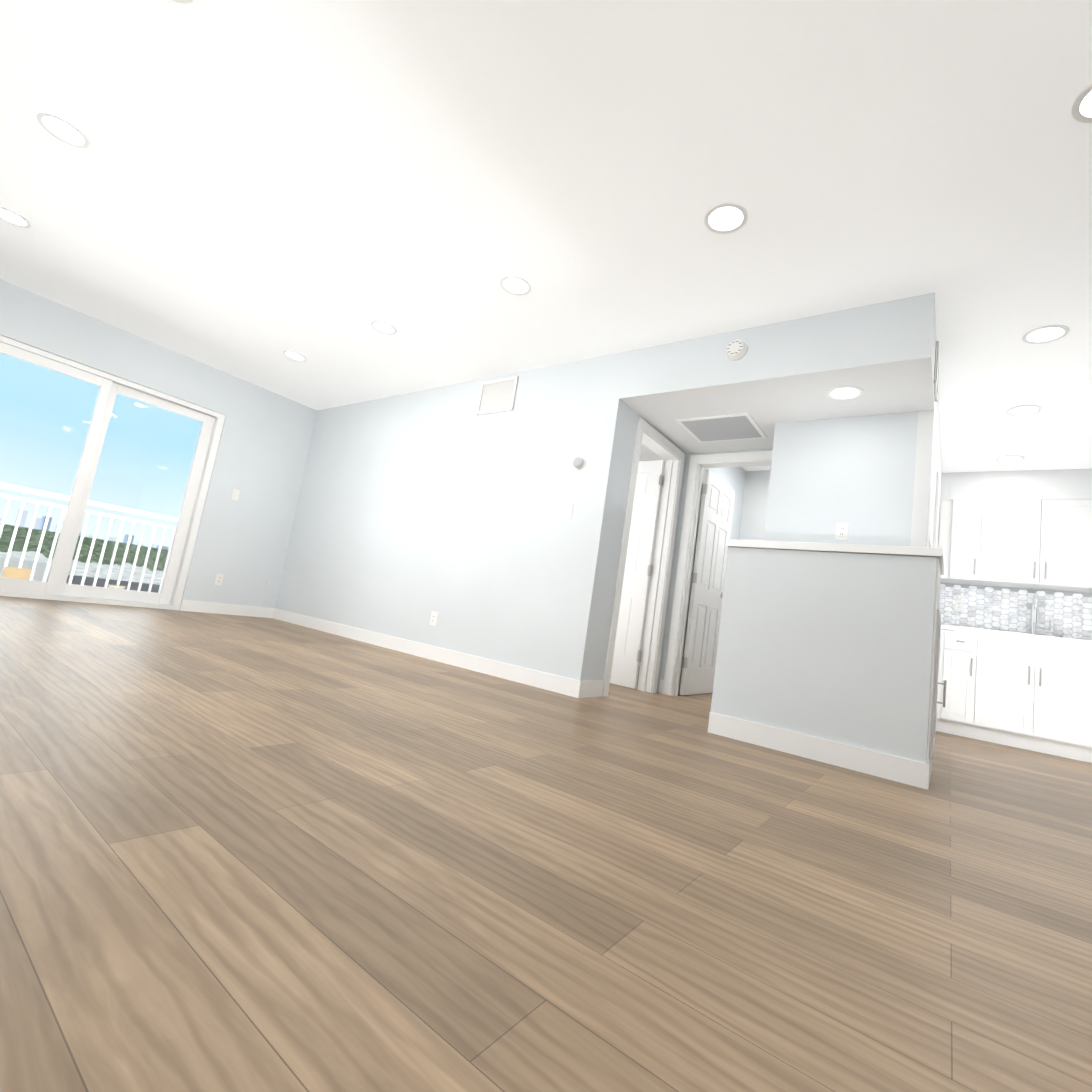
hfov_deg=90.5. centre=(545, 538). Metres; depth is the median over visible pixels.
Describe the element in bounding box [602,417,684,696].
door frame
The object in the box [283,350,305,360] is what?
recessed light
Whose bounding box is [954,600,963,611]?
electrical outlet
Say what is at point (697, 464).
door frame
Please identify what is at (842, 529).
electrical outlet
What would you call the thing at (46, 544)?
tree
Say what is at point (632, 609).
door leaf
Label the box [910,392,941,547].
wall
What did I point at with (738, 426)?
air vent
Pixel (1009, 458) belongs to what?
recessed light
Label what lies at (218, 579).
electrical outlet
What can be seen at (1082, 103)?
recessed light
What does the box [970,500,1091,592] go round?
upper cabinet
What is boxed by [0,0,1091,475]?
ceiling
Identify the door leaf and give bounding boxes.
[610,460,664,688]
[679,469,734,694]
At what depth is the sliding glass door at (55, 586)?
4.88 m
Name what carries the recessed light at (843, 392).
attached to the soffit
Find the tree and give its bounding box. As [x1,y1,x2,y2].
[0,523,167,584]
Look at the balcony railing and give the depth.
5.93 m
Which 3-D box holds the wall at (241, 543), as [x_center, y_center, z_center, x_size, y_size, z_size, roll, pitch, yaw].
[-3.048,-0.338,6.208,0.200,2.460,7.610,3,-10,37]
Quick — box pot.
[108,584,125,588]
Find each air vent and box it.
[476,376,518,414]
[675,413,766,442]
[934,341,938,401]
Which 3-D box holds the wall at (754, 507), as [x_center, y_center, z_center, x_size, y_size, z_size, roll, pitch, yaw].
[2.851,0.475,5.596,1.740,2.460,0.120,3,-10,37]
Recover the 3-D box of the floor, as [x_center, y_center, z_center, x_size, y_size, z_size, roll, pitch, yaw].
[-0.082,1.052,3.651,8.120,0.060,7.610,3,-10,37]
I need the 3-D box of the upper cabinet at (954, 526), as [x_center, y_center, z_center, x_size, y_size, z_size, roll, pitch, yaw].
[4.064,0.038,5.274,0.377,0.770,0.345,3,-10,37]
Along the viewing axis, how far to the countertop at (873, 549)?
2.81 m
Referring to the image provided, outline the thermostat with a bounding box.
[573,456,585,469]
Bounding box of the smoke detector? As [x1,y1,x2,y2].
[725,339,747,360]
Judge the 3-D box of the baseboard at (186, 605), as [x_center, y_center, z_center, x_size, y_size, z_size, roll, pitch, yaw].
[-3.347,0.748,5.709,0.013,0.110,0.900,3,-10,37]
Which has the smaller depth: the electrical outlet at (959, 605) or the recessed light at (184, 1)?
the recessed light at (184, 1)
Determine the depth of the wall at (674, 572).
4.69 m
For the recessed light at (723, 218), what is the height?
0.006 m
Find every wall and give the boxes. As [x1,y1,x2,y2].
[0,279,316,609]
[274,354,936,762]
[565,351,745,691]
[639,487,1083,665]
[658,449,772,691]
[739,470,770,540]
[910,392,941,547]
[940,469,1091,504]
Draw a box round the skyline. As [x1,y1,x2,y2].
[0,509,168,549]
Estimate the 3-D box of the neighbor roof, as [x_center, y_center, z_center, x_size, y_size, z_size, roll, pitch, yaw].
[-10.559,7.784,36.211,22.500,7.280,42.000,3,-10,37]
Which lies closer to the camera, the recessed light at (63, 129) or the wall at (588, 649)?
the recessed light at (63, 129)
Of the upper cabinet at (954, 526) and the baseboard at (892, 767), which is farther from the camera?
the upper cabinet at (954, 526)
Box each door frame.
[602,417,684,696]
[662,451,771,695]
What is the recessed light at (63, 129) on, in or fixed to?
in the ceiling
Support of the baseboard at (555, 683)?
attached to the wall at (413, 510)
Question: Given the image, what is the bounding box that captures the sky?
[0,353,201,549]
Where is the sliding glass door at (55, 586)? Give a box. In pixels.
[0,335,225,609]
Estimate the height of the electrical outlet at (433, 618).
0.116 m
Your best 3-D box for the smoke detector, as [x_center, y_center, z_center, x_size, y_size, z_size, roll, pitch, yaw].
[1.189,-1.188,3.394,0.136,0.136,0.041,3,-10,37]
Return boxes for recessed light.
[0,206,30,227]
[36,111,89,148]
[172,0,193,3]
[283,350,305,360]
[371,320,396,334]
[500,275,531,295]
[704,202,747,233]
[827,386,862,399]
[996,455,1024,462]
[1006,405,1041,415]
[1022,325,1069,343]
[1071,84,1091,122]
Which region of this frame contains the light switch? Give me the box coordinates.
[231,489,239,500]
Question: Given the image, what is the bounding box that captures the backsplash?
[939,583,1091,640]
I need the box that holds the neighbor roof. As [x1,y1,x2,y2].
[0,557,159,592]
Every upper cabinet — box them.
[938,500,973,583]
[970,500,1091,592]
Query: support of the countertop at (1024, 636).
on the base cabinet at (1030, 694)
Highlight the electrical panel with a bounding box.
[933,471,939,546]
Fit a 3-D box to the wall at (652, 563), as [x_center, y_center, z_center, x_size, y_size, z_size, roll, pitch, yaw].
[2.333,0.551,6.739,7.800,2.460,0.120,3,-10,37]
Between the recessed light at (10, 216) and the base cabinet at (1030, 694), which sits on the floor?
the base cabinet at (1030, 694)
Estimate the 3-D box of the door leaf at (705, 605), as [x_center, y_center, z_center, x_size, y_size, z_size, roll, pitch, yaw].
[1.508,0.424,5.001,0.165,1.985,0.755,3,-10,37]
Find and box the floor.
[0,596,1091,1091]
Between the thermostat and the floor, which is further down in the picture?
the floor
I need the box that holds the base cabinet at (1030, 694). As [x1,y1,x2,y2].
[935,629,1091,762]
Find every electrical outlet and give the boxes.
[214,574,223,584]
[429,611,437,625]
[835,523,848,539]
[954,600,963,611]
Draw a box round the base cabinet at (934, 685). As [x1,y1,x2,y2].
[927,558,946,762]
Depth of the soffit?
3.33 m
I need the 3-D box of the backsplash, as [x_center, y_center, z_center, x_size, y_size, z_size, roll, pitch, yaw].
[4.656,0.706,4.886,1.842,0.461,0.003,3,-10,37]
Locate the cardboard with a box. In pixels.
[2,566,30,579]
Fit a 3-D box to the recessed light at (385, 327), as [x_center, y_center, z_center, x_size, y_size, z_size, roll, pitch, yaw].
[-1.229,-1.599,4.104,0.196,0.006,0.196,3,-10,37]
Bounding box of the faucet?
[1031,593,1050,634]
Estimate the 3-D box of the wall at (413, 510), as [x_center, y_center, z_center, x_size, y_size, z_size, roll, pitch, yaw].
[-0.331,-0.136,4.654,6.020,2.460,0.590,3,-10,37]
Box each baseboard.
[180,599,271,617]
[272,608,583,697]
[580,680,603,697]
[708,712,931,789]
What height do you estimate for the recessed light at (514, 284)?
0.006 m
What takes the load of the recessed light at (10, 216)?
in the ceiling
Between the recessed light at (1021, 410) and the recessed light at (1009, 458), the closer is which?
the recessed light at (1021, 410)
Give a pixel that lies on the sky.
(55, 451)
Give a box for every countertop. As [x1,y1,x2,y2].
[727,539,943,574]
[941,625,1091,645]
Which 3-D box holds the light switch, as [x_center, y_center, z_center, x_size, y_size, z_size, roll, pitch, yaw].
[-3.280,-0.460,5.718,0.013,0.116,0.072,3,-10,37]
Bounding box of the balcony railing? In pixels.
[0,482,177,592]
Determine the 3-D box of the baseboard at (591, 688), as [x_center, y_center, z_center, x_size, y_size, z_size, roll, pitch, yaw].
[0.311,1.033,3.711,0.013,0.110,0.295,3,-10,37]
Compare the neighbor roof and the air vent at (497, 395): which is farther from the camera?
the neighbor roof
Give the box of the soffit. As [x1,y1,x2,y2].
[619,292,938,453]
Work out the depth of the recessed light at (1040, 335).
3.01 m
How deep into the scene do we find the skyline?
95.22 m
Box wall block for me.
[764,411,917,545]

